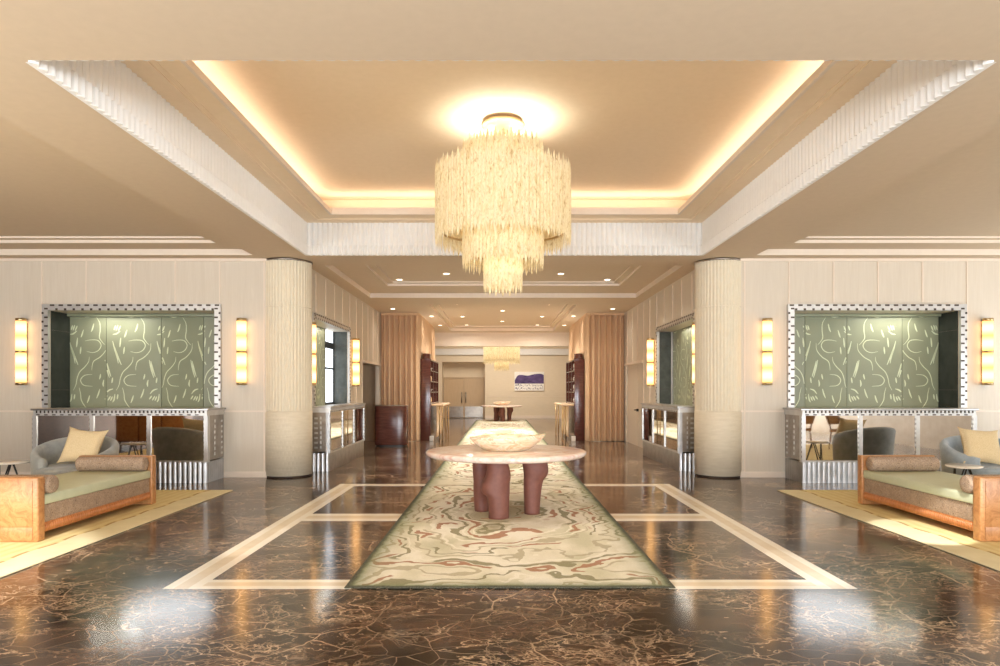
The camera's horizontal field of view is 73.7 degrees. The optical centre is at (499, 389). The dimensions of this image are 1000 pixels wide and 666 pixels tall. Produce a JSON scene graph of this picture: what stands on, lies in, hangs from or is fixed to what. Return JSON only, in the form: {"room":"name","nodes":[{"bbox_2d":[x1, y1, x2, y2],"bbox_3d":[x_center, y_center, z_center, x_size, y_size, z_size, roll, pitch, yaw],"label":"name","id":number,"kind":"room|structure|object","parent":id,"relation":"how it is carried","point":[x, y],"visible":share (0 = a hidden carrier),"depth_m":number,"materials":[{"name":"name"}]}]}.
{"room":"hotel lobby","nodes":[
{"label":"hotel lobby","id":0,"kind":"room"},
{"bbox_2d":[0,118,240,248],"bbox_3d":[-7.325,-2.390,3.560,6.400,0.080,15.120,0,0,0],"label":"ceiling","id":1,"kind":"structure","parent":0,"point":[45,190],"depth_m":8.83,"materials":[{"name":"paint"}]},
{"bbox_2d":[0,236,251,254],"bbox_3d":[-7.325,-2.340,3.560,6.400,0.180,15.120,0,0,0],"label":"trim","id":2,"kind":"structure","parent":1,"relation":"attached to","point":[2,251],"depth_m":11.12,"materials":[{"name":"paint"}]},
{"bbox_2d":[0,258,266,471],"bbox_3d":[-7.205,-0.375,11.755,7.440,3.750,0.710,0,0,0],"label":"wall","id":3,"kind":"structure","parent":0,"point":[238,284],"depth_m":11.43,"materials":[{"name":"beige paint"}]},
{"bbox_2d":[15,318,26,384],"bbox_3d":[-8.145,-0.650,11.344,0.166,1.134,0.173,0,0,0],"label":"wall sconce","id":4,"kind":"object","parent":3,"relation":"attached to","point":[20,323],"visible":1,"depth_m":11.28,"materials":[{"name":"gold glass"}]},
{"bbox_2d":[51,311,69,407],"bbox_3d":[-7.716,-0.514,11.695,0.038,1.688,0.490,0,0,0],"label":"panel","id":5,"kind":"object","parent":3,"relation":"attached to","point":[60,322],"visible":0.88,"depth_m":11.68,"materials":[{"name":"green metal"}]},
{"bbox_2d":[41,304,221,407],"bbox_3d":[-6.295,-0.583,11.403,3.052,1.765,0.054,0,0,0],"label":"frame","id":6,"kind":"object","parent":3,"relation":"attached to","point":[46,308],"visible":1,"depth_m":11.38,"materials":[{"name":"silver metal"}]},
{"bbox_2d":[0,472,266,477],"bbox_3d":[-7.355,1.450,11.422,7.140,0.100,0.015,0,0,0],"label":"baseboard","id":7,"kind":"structure","parent":3,"relation":"attached to","point":[226,474],"depth_m":11.42,"materials":[{"name":"paint"}]},
{"bbox_2d":[67,314,213,316],"bbox_3d":[-6.290,-1.333,11.895,2.810,0.047,0.090,0,0,0],"label":"crown molding","id":8,"kind":"structure","parent":3,"relation":"attached to","point":[68,315],"depth_m":11.85,"materials":[{"name":"green paint"}]},
{"bbox_2d":[70,317,213,407],"bbox_3d":[-6.295,-0.515,12.002,2.832,1.690,0.107,0,0,0],"label":"decorative wall panel","id":9,"kind":"object","parent":3,"relation":"attached to","point":[116,362],"visible":0.93,"depth_m":11.97,"materials":[{"name":"green paint"}]},
{"bbox_2d":[236,318,246,384],"bbox_3d":[-4.395,-0.650,11.344,0.166,1.134,0.173,0,0,0],"label":"wall sconce","id":10,"kind":"object","parent":3,"relation":"attached to","point":[241,351],"visible":1,"depth_m":11.28,"materials":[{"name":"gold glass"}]},
{"bbox_2d":[312,269,380,452],"bbox_3d":[-3.650,-0.375,18.875,0.430,3.750,14.650,0,0,0],"label":"wall","id":11,"kind":"structure","parent":0,"point":[331,301],"depth_m":15.97,"materials":[{"name":"brown wood"}]},
{"bbox_2d":[312,322,315,384],"bbox_3d":[-3.398,-0.650,12.020,0.173,1.134,0.166,0,0,0],"label":"wall sconce","id":12,"kind":"object","parent":11,"relation":"attached to","point":[313,323],"visible":0.34,"depth_m":11.97,"materials":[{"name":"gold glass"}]},
{"bbox_2d":[316,326,324,405],"bbox_3d":[-3.804,-0.500,13.440,0.032,1.660,2.012,0,0,0],"label":"screen","id":13,"kind":"object","parent":11,"relation":"attached to","point":[320,332],"visible":0.27,"depth_m":14.08,"materials":[{"name":"green paint"}]},
{"bbox_2d":[325,329,333,404],"bbox_3d":[-3.805,-0.498,14.838,0.030,1.653,0.755,0,0,0],"label":"window","id":14,"kind":"structure","parent":11,"relation":"in","point":[329,336],"depth_m":14.90,"materials":[{"name":"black glass"}]},
{"bbox_2d":[312,312,350,405],"bbox_3d":[-3.458,-0.568,13.835,0.054,1.735,3.042,0,0,0],"label":"frame","id":15,"kind":"object","parent":11,"relation":"attached to","point":[315,316],"visible":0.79,"depth_m":14.36,"materials":[{"name":"silver metal"}]},
{"bbox_2d":[334,332,346,403],"bbox_3d":[-3.658,-0.498,15.239,0.325,1.653,0.017,0,0,0],"label":"panel","id":16,"kind":"object","parent":11,"relation":"attached to","point":[340,338],"visible":0.88,"depth_m":15.23,"materials":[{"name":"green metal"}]},
{"bbox_2d":[352,338,359,385],"bbox_3d":[-3.398,-0.650,15.720,0.173,1.134,0.166,0,0,0],"label":"wall sconce","id":17,"kind":"object","parent":11,"relation":"attached to","point":[355,343],"visible":1,"depth_m":15.66,"materials":[{"name":"yellow glass"}]},
{"bbox_2d":[363,363,374,440],"bbox_3d":[-4.565,0.200,18.175,1.920,2.600,3.450,0,0,0],"label":"wall","id":18,"kind":"structure","parent":0,"point":[368,370],"depth_m":19.70,"materials":[{"name":"beige paint"}]},
{"bbox_2d":[0,418,999,665],"bbox_3d":[0.075,1.560,14.400,22.400,0.120,43.200,0,0,0],"label":"floor","id":19,"kind":"structure","parent":0,"point":[105,602],"depth_m":4.80,"materials":[{"name":"stone"}]},
{"bbox_2d":[0,490,232,577],"bbox_3d":[-6.450,1.492,6.565,4.950,0.012,6.730,0,0,0],"label":"area rug","id":20,"kind":"object","parent":19,"relation":"on","point":[14,556],"visible":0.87,"depth_m":7.16,"materials":[{"name":"yellow carpet"}]},
{"bbox_2d":[0,460,29,474],"bbox_3d":[-6.753,1.237,9.140,0.525,0.505,0.420,0,0,-11],"label":"side table","id":21,"kind":"object","parent":20,"relation":"on","point":[9,463],"visible":0.72,"depth_m":9.15,"materials":[{"name":"white stone"}]},
{"bbox_2d":[30,436,118,474],"bbox_3d":[-5.851,1.071,9.206,1.048,0.830,1.021,0,0,-13],"label":"tub chair","id":22,"kind":"object","parent":20,"relation":"on","point":[44,457],"visible":0.37,"depth_m":9.16,"materials":[{"name":"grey fabric"}]},
{"bbox_2d":[36,462,77,474],"bbox_3d":[-5.832,1.185,9.121,0.788,0.322,0.847,0,0,-13],"label":"seat cushion","id":23,"kind":"object","parent":22,"relation":"on","point":[52,468],"depth_m":8.74,"materials":[{"name":"grey fabric"}]},
{"bbox_2d":[57,427,108,462],"bbox_3d":[-5.665,0.765,9.060,0.581,0.534,0.280,0,0,-4],"label":"throw pillow","id":24,"kind":"object","parent":22,"relation":"on","point":[78,443],"visible":0.82,"depth_m":9.00,"materials":[{"name":"fabric"}]},
{"bbox_2d":[0,455,155,541],"bbox_3d":[-4.985,1.169,7.625,0.960,0.635,2.262,0,0,0],"label":"daybed","id":25,"kind":"object","parent":20,"relation":"on","point":[26,511],"visible":0.99,"depth_m":7.02,"materials":[{"name":"brown wood"}]},
{"bbox_2d":[0,475,58,492],"bbox_3d":[-4.915,0.946,6.710,0.860,0.188,0.188,0,0,0],"label":"bolster","id":26,"kind":"object","parent":25,"relation":"on","point":[51,481],"visible":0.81,"depth_m":6.68,"materials":[{"name":"brown fabric"}]},
{"bbox_2d":[75,457,148,470],"bbox_3d":[-4.965,0.946,8.540,0.860,0.188,0.188,0,0,0],"label":"bolster","id":27,"kind":"object","parent":25,"relation":"on","point":[82,463],"visible":1,"depth_m":8.46,"materials":[{"name":"brown fabric"}]},
{"bbox_2d":[30,408,225,482],"bbox_3d":[-6.120,0.900,11.074,2.860,1.200,0.708,0,0,0],"label":"counter","id":28,"kind":"object","parent":19,"relation":"on","point":[183,441],"depth_m":10.76,"materials":[{"name":"metal"}]},
{"bbox_2d":[30,408,225,410],"bbox_3d":[-6.120,0.315,11.074,2.860,0.030,0.708,0,0,0],"label":"countertop","id":29,"kind":"structure","parent":28,"relation":"on","point":[36,409],"depth_m":10.72,"materials":[{"name":"stone"}]},
{"bbox_2d":[265,257,312,477],"bbox_3d":[-3.725,-0.374,11.720,0.832,3.748,0.832,0,0,0],"label":"fluted column","id":30,"kind":"structure","parent":19,"relation":"on","point":[288,415],"depth_m":11.37,"materials":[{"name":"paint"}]},
{"bbox_2d":[312,403,365,470],"bbox_3d":[-3.292,0.900,13.850,0.375,1.200,3.200,0,0,0],"label":"counter","id":31,"kind":"object","parent":19,"relation":"on","point":[338,430],"depth_m":12.89,"materials":[{"name":"metal"}]},
{"bbox_2d":[312,403,365,407],"bbox_3d":[-3.292,0.315,13.850,0.375,0.030,3.200,0,0,0],"label":"countertop","id":32,"kind":"structure","parent":31,"relation":"on","point":[345,404],"depth_m":12.98,"materials":[{"name":"stone"}]},
{"bbox_2d":[375,405,407,446],"bbox_3d":[-2.915,0.953,17.950,0.860,1.095,0.600,0,0,0],"label":"podium","id":33,"kind":"object","parent":19,"relation":"on","point":[391,421],"visible":1,"depth_m":17.66,"materials":[{"name":"paint"}]},
{"bbox_2d":[421,353,438,440],"bbox_3d":[-2.195,0.207,20.930,0.300,2.585,2.500,0,0,0],"label":"bookcase","id":34,"kind":"object","parent":19,"relation":"on","point":[428,412],"visible":1,"depth_m":19.68,"materials":[{"name":"paint"}]},
{"bbox_2d":[431,403,449,440],"bbox_3d":[-1.845,0.960,20.920,0.360,1.080,2.560,0,0,0],"label":"console table","id":35,"kind":"object","parent":19,"relation":"on","point":[439,406],"visible":1,"depth_m":20.33,"materials":[{"name":"beige wood"}]},
{"bbox_2d":[344,420,675,587],"bbox_3d":[0.075,1.492,19.115,2.500,0.012,28.170,0,0,0],"label":"runner rug","id":36,"kind":"object","parent":19,"relation":"on","point":[440,540],"visible":0.95,"depth_m":6.46,"materials":[{"name":"beige carpet"}]},
{"bbox_2d":[481,405,521,420],"bbox_3d":[0.075,1.115,32.200,1.990,0.742,1.990,0,0,-14],"label":"pedestal table","id":37,"kind":"object","parent":36,"relation":"on","point":[499,410],"visible":1,"depth_m":31.92,"materials":[{"name":"stone"}]},
{"bbox_2d":[493,401,510,404],"bbox_3d":[0.094,0.643,32.201,0.898,0.200,0.605,0,0,-23],"label":"bowl","id":38,"kind":"object","parent":37,"relation":"on","point":[508,402],"visible":0.97,"depth_m":31.98,"materials":[{"name":"beige stone"}]},
{"bbox_2d":[426,444,586,519],"bbox_3d":[0.075,1.115,8.300,1.990,0.742,1.990,0,0,0],"label":"pedestal table","id":39,"kind":"object","parent":36,"relation":"on","point":[491,470],"visible":0.97,"depth_m":7.75,"materials":[{"name":"pink stone"}]},
{"bbox_2d":[469,433,545,451],"bbox_3d":[0.094,0.638,8.193,0.945,0.211,0.637,0,0,0],"label":"bowl","id":40,"kind":"object","parent":39,"relation":"on","point":[502,442],"visible":1,"depth_m":8.01,"materials":[{"name":"beige stone"}]},
{"bbox_2d":[163,484,856,588],"bbox_3d":[0.075,1.499,7.835,5.240,0.002,5.610,0,0,0],"label":"inlay","id":41,"kind":"structure","parent":19,"relation":"on","point":[202,577],"depth_m":6.08,"materials":[{"name":"beige stone"}]},
{"bbox_2d":[555,403,573,440],"bbox_3d":[1.995,0.960,20.920,0.360,1.080,2.560,0,0,0],"label":"console table","id":42,"kind":"object","parent":19,"relation":"on","point":[564,406],"visible":1,"depth_m":20.69,"materials":[{"name":"beige wood"}]},
{"bbox_2d":[566,353,584,440],"bbox_3d":[2.345,0.207,20.930,0.300,2.585,2.500,0,0,0],"label":"bookcase","id":43,"kind":"object","parent":19,"relation":"on","point":[576,412],"visible":0.94,"depth_m":19.68,"materials":[{"name":"paint"}]},
{"bbox_2d":[641,403,694,470],"bbox_3d":[3.442,0.900,13.850,0.375,1.200,3.200,0,0,0],"label":"counter","id":44,"kind":"object","parent":19,"relation":"on","point":[667,430],"depth_m":12.96,"materials":[{"name":"metal"}]},
{"bbox_2d":[641,403,694,407],"bbox_3d":[3.442,0.315,13.850,0.375,0.030,3.200,0,0,0],"label":"countertop","id":45,"kind":"structure","parent":44,"relation":"on","point":[654,404],"depth_m":13.04,"materials":[{"name":"stone"}]},
{"bbox_2d":[694,257,741,477],"bbox_3d":[3.845,-0.374,11.720,0.832,3.748,0.832,0,0,0],"label":"fluted column","id":46,"kind":"structure","parent":19,"relation":"on","point":[717,413],"depth_m":11.36,"materials":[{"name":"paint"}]},
{"bbox_2d":[783,408,978,482],"bbox_3d":[6.270,0.900,11.074,2.860,1.200,0.708,0,0,0],"label":"counter","id":47,"kind":"object","parent":19,"relation":"on","point":[827,443],"depth_m":10.76,"materials":[{"name":"metal"}]},
{"bbox_2d":[783,408,978,410],"bbox_3d":[6.270,0.315,11.074,2.860,0.030,0.708,0,0,0],"label":"countertop","id":48,"kind":"structure","parent":47,"relation":"on","point":[802,409],"depth_m":10.72,"materials":[{"name":"stone"}]},
{"bbox_2d":[777,490,999,570],"bbox_3d":[6.600,1.492,6.565,4.950,0.012,6.730,0,0,0],"label":"area rug","id":49,"kind":"object","parent":19,"relation":"on","point":[958,541],"visible":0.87,"depth_m":7.37,"materials":[{"name":"beige carpet"}]},
{"bbox_2d":[858,455,999,541],"bbox_3d":[5.175,1.169,7.645,0.960,0.635,2.262,0,0,0],"label":"daybed","id":50,"kind":"object","parent":49,"relation":"on","point":[936,495],"visible":0.99,"depth_m":7.33,"materials":[{"name":"brown wood"}]},
{"bbox_2d":[866,457,939,470],"bbox_3d":[5.155,0.946,8.540,0.860,0.188,0.188,0,0,0],"label":"bolster","id":51,"kind":"object","parent":50,"relation":"on","point":[872,463],"visible":1,"depth_m":8.46,"materials":[{"name":"brown fabric"}]},
{"bbox_2d":[960,475,999,492],"bbox_3d":[5.105,0.946,6.710,0.860,0.188,0.188,0,0,0],"label":"bolster","id":52,"kind":"object","parent":50,"relation":"on","point":[966,481],"visible":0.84,"depth_m":6.68,"materials":[{"name":"brown fabric"}]},
{"bbox_2d":[945,463,983,474],"bbox_3d":[6.064,1.237,8.715,0.420,0.505,0.525,0,0,27],"label":"side table","id":53,"kind":"object","parent":49,"relation":"on","point":[955,466],"visible":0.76,"depth_m":8.64,"materials":[{"name":"white stone"}]},
{"bbox_2d":[939,435,999,475],"bbox_3d":[6.700,1.071,9.227,1.048,0.830,1.021,0,0,10],"label":"tub chair","id":54,"kind":"object","parent":49,"relation":"on","point":[951,448],"visible":0.43,"depth_m":9.13,"materials":[{"name":"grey fabric"}]},
{"bbox_2d":[958,427,999,464],"bbox_3d":[6.525,0.765,9.050,0.567,0.525,0.277,0,0,6],"label":"throw pillow","id":55,"kind":"object","parent":54,"relation":"on","point":[984,445],"visible":0.96,"depth_m":8.98,"materials":[{"name":"fabric"}]},
{"bbox_2d":[972,462,999,474],"bbox_3d":[6.684,1.185,9.141,0.788,0.322,0.847,0,0,10],"label":"seat cushion","id":56,"kind":"object","parent":54,"relation":"on","point":[989,468],"depth_m":8.82,"materials":[{"name":"grey fabric"}]},
{"bbox_2d":[0,0,999,332],"bbox_3d":[0.075,-2.250,9.600,22.000,0.001,33.200,0,0,0],"label":"ceiling","id":57,"kind":"structure","parent":0,"point":[30,101],"depth_m":4.36,"materials":[{"name":"paint"}]},
{"bbox_2d":[381,313,434,440],"bbox_3d":[-2.901,-0.382,21.733,1.127,3.733,4.733,0,0,0],"label":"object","id":58,"kind":"object","parent":57,"relation":"hanging from","point":[405,337],"visible":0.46,"depth_m":19.47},
{"bbox_2d":[569,313,623,440],"bbox_3d":[3.051,-0.382,21.733,1.127,3.733,4.733,0,0,0],"label":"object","id":59,"kind":"object","parent":57,"relation":"hanging from","point":[599,337],"visible":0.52,"depth_m":19.47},
{"bbox_2d":[435,347,568,417],"bbox_3d":[0.075,-0.800,35.443,12.000,4.600,0.915,0,0,0],"label":"wall","id":60,"kind":"structure","parent":0,"point":[499,385],"depth_m":35.00,"materials":[{"name":"paint"}]},
{"bbox_2d":[445,378,463,417],"bbox_3d":[-2.443,0.430,35.716,1.004,2.100,0.168,0,0,0],"label":"door","id":61,"kind":"structure","parent":60,"relation":"in","point":[454,387],"depth_m":35.72,"materials":[{"name":"beige paint"}]},
{"bbox_2d":[444,377,484,417],"bbox_3d":[-1.915,0.410,35.765,2.180,2.180,0.070,0,0,0],"label":"trim","id":62,"kind":"structure","parent":60,"relation":"attached to","point":[444,377],"depth_m":35.73,"materials":[{"name":"beige paint"}]},
{"bbox_2d":[464,378,483,417],"bbox_3d":[-1.407,0.430,35.716,1.044,2.100,0.168,0,0,0],"label":"door","id":63,"kind":"structure","parent":60,"relation":"in","point":[473,387],"depth_m":35.72,"materials":[{"name":"beige paint"}]},
{"bbox_2d":[435,349,568,354],"bbox_3d":[0.075,-1.995,34.930,12.000,0.330,0.140,0,0,0],"label":"trim","id":64,"kind":"structure","parent":60,"relation":"attached to","point":[437,351],"depth_m":34.86,"materials":[{"name":"white paint"}]},
{"bbox_2d":[435,333,568,346],"bbox_3d":[0.075,-2.035,26.300,7.120,0.630,0.400,0,0,0],"label":"trim","id":65,"kind":"structure","parent":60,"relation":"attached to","point":[441,339],"depth_m":26.10,"materials":[{"name":"paint"}]},
{"bbox_2d":[485,416,560,418],"bbox_3d":[0.075,1.420,34.990,12.000,0.160,0.020,0,0,0],"label":"baseboard","id":66,"kind":"structure","parent":60,"relation":"attached to","point":[486,417],"depth_m":34.98,"materials":[{"name":"paint"}]},
{"bbox_2d":[514,372,543,390],"bbox_3d":[1.535,-0.455,34.968,1.560,0.990,0.061,0,0,0],"label":"painting","id":67,"kind":"object","parent":60,"relation":"attached to","point":[523,381],"visible":1,"depth_m":34.94,"materials":[{"name":"purple paper"}]},
{"bbox_2d":[433,305,572,327],"bbox_3d":[0.075,-2.375,21.450,3.900,0.050,7.700,0,0,0],"label":"ceiling","id":68,"kind":"structure","parent":0,"point":[475,315],"depth_m":21.48,"materials":[{"name":"paint"}]},
{"bbox_2d":[430,305,575,330],"bbox_3d":[0.075,-2.325,21.450,3.900,0.150,7.700,0,0,0],"label":"trim","id":69,"kind":"structure","parent":68,"relation":"attached to","point":[431,306],"depth_m":25.30,"materials":[{"name":"paint"}]},
{"bbox_2d":[333,265,674,292],"bbox_3d":[0.075,-2.400,14.155,6.480,0.080,4.210,0,0,0],"label":"ceiling","id":70,"kind":"structure","parent":0,"point":[362,275],"depth_m":14.21,"materials":[{"name":"paint"}]},
{"bbox_2d":[325,265,682,297],"bbox_3d":[0.075,-2.345,14.155,6.480,0.190,4.210,0,0,0],"label":"trim","id":71,"kind":"structure","parent":70,"relation":"attached to","point":[331,267],"depth_m":16.05,"materials":[{"name":"paint"}]},
{"bbox_2d":[121,60,896,222],"bbox_3d":[0.075,-2.964,7.825,6.590,0.392,6.550,0,0,0],"label":"ceiling","id":72,"kind":"structure","parent":0,"point":[362,133],"depth_m":7.62,"materials":[{"name":"paint"}]},
{"bbox_2d":[435,116,570,295],"bbox_3d":[0.035,-2.139,7.820,1.590,2.038,1.590,0,0,0],"label":"chandelier","id":73,"kind":"object","parent":72,"relation":"hanging from","point":[501,201],"visible":1,"depth_m":7.32,"materials":[{"name":"beige glass"}]},
{"bbox_2d":[179,60,836,214],"bbox_3d":[0.075,-2.820,7.815,5.620,0.120,5.510,0,0,0],"label":"trim","id":74,"kind":"structure","parent":72,"relation":"attached to","point":[190,65],"depth_m":8.44,"materials":[{"name":"paint"}]},
{"bbox_2d":[26,60,995,255],"bbox_3d":[0.075,-2.509,7.825,6.630,0.542,6.590,0,0,0],"label":"trim","id":75,"kind":"structure","parent":72,"relation":"attached to","point":[905,89],"depth_m":7.14,"materials":[{"name":"white paint"}]},
{"bbox_2d":[624,270,694,452],"bbox_3d":[3.800,-0.375,18.875,0.430,3.750,14.650,0,0,0],"label":"wall","id":76,"kind":"structure","parent":0,"point":[675,301],"depth_m":16.00,"materials":[{"name":"brown wood"}]},
{"bbox_2d":[627,363,642,447],"bbox_3d":[3.643,0.400,18.125,0.163,2.200,2.350,0,0,0],"label":"door","id":77,"kind":"structure","parent":76,"relation":"in","point":[634,372],"depth_m":18.27,"materials":[{"name":"brown wood"}]},
{"bbox_2d":[647,338,654,385],"bbox_3d":[3.549,-0.650,15.720,0.173,1.134,0.166,0,0,0],"label":"wall sconce","id":78,"kind":"object","parent":76,"relation":"attached to","point":[650,341],"visible":1,"depth_m":15.66,"materials":[{"name":"yellow glass"}]},
{"bbox_2d":[659,332,670,403],"bbox_3d":[3.808,-0.498,15.239,0.325,1.653,0.017,0,0,0],"label":"panel","id":79,"kind":"object","parent":76,"relation":"attached to","point":[664,337],"visible":0.88,"depth_m":15.23,"materials":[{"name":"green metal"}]},
{"bbox_2d":[671,332,672,403],"bbox_3d":[3.920,-0.498,15.214,0.030,1.653,0.028,0,0,0],"label":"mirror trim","id":80,"kind":"object","parent":76,"relation":"attached to","point":[671,332],"visible":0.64,"depth_m":15.20,"materials":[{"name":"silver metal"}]},
{"bbox_2d":[656,312,694,405],"bbox_3d":[3.608,-0.568,13.835,0.054,1.735,3.042,0,0,0],"label":"frame","id":81,"kind":"object","parent":76,"relation":"attached to","point":[691,316],"visible":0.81,"depth_m":14.71,"materials":[{"name":"silver metal"}]},
{"bbox_2d":[673,325,692,405],"bbox_3d":[3.954,-0.500,13.810,0.032,1.660,2.752,0,0,0],"label":"screen","id":82,"kind":"object","parent":76,"relation":"attached to","point":[682,338],"visible":0.56,"depth_m":14.40,"materials":[{"name":"green paint"}]},
{"bbox_2d":[692,322,694,384],"bbox_3d":[3.549,-0.650,12.020,0.173,1.134,0.166,0,0,0],"label":"wall sconce","id":83,"kind":"object","parent":76,"relation":"attached to","point":[693,323],"visible":0.28,"depth_m":11.98,"materials":[{"name":"yellow glass"}]},
{"bbox_2d":[740,258,999,471],"bbox_3d":[7.355,-0.375,11.755,7.440,3.750,0.710,0,0,0],"label":"wall","id":84,"kind":"structure","parent":0,"point":[768,285],"depth_m":11.43,"materials":[{"name":"beige paint"}]},
{"bbox_2d":[740,472,784,477],"bbox_3d":[7.505,1.450,11.422,7.140,0.100,0.015,0,0,0],"label":"baseboard","id":85,"kind":"structure","parent":84,"relation":"attached to","point":[743,474],"depth_m":11.42,"materials":[{"name":"paint"}]},
{"bbox_2d":[762,318,772,384],"bbox_3d":[4.545,-0.650,11.344,0.166,1.134,0.173,0,0,0],"label":"wall sconce","id":86,"kind":"object","parent":84,"relation":"attached to","point":[767,351],"visible":1,"depth_m":11.28,"materials":[{"name":"yellow glass"}]},
{"bbox_2d":[794,317,937,407],"bbox_3d":[6.445,-0.515,12.002,2.832,1.690,0.107,0,0,0],"label":"decorative wall panel","id":87,"kind":"object","parent":84,"relation":"attached to","point":[840,362],"visible":0.93,"depth_m":11.97,"materials":[{"name":"green paint"}]},
{"bbox_2d":[794,314,940,316],"bbox_3d":[6.440,-1.333,11.895,2.810,0.047,0.090,0,0,0],"label":"crown molding","id":88,"kind":"structure","parent":84,"relation":"attached to","point":[795,315],"depth_m":11.85,"materials":[{"name":"green paint"}]},
{"bbox_2d":[787,304,966,407],"bbox_3d":[6.445,-0.583,11.403,3.052,1.765,0.054,0,0,0],"label":"frame","id":89,"kind":"object","parent":84,"relation":"attached to","point":[962,308],"visible":1,"depth_m":11.38,"materials":[{"name":"silver metal"}]},
{"bbox_2d":[938,311,957,407],"bbox_3d":[7.866,-0.514,11.695,0.038,1.688,0.490,0,0,0],"label":"panel","id":90,"kind":"object","parent":84,"relation":"attached to","point":[947,322],"visible":0.88,"depth_m":11.67,"materials":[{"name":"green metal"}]},
{"bbox_2d":[981,318,993,384],"bbox_3d":[8.295,-0.650,11.344,0.166,1.134,0.173,0,0,0],"label":"wall sconce","id":91,"kind":"object","parent":84,"relation":"attached to","point":[987,325],"visible":1,"depth_m":11.29,"materials":[{"name":"yellow glass"}]},
{"bbox_2d":[769,127,999,248],"bbox_3d":[7.475,-2.390,3.560,6.400,0.080,15.120,0,0,0],"label":"ceiling","id":92,"kind":"structure","parent":0,"point":[957,193],"depth_m":8.98,"materials":[{"name":"paint"}]},
{"bbox_2d":[757,236,999,254],"bbox_3d":[7.475,-2.340,3.560,6.400,0.180,15.120,0,0,0],"label":"trim","id":93,"kind":"structure","parent":92,"relation":"attached to","point":[768,251],"depth_m":11.12,"materials":[{"name":"paint"}]},
{"bbox_3d":[0.075,-2.725,31.240,12.200,0.950,9.520,0,0,0],"label":"ceiling","id":94,"kind":"structure","parent":0,"visible":0},
{"bbox_2d":[483,347,519,370],"bbox_3d":[0.075,-1.964,29.600,1.620,2.268,1.620,0,0,0],"label":"chandelier","id":95,"kind":"object","parent":94,"relation":"hanging from","point":[495,355],"visible":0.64,"depth_m":29.02,"materials":[{"name":"beige glass"}]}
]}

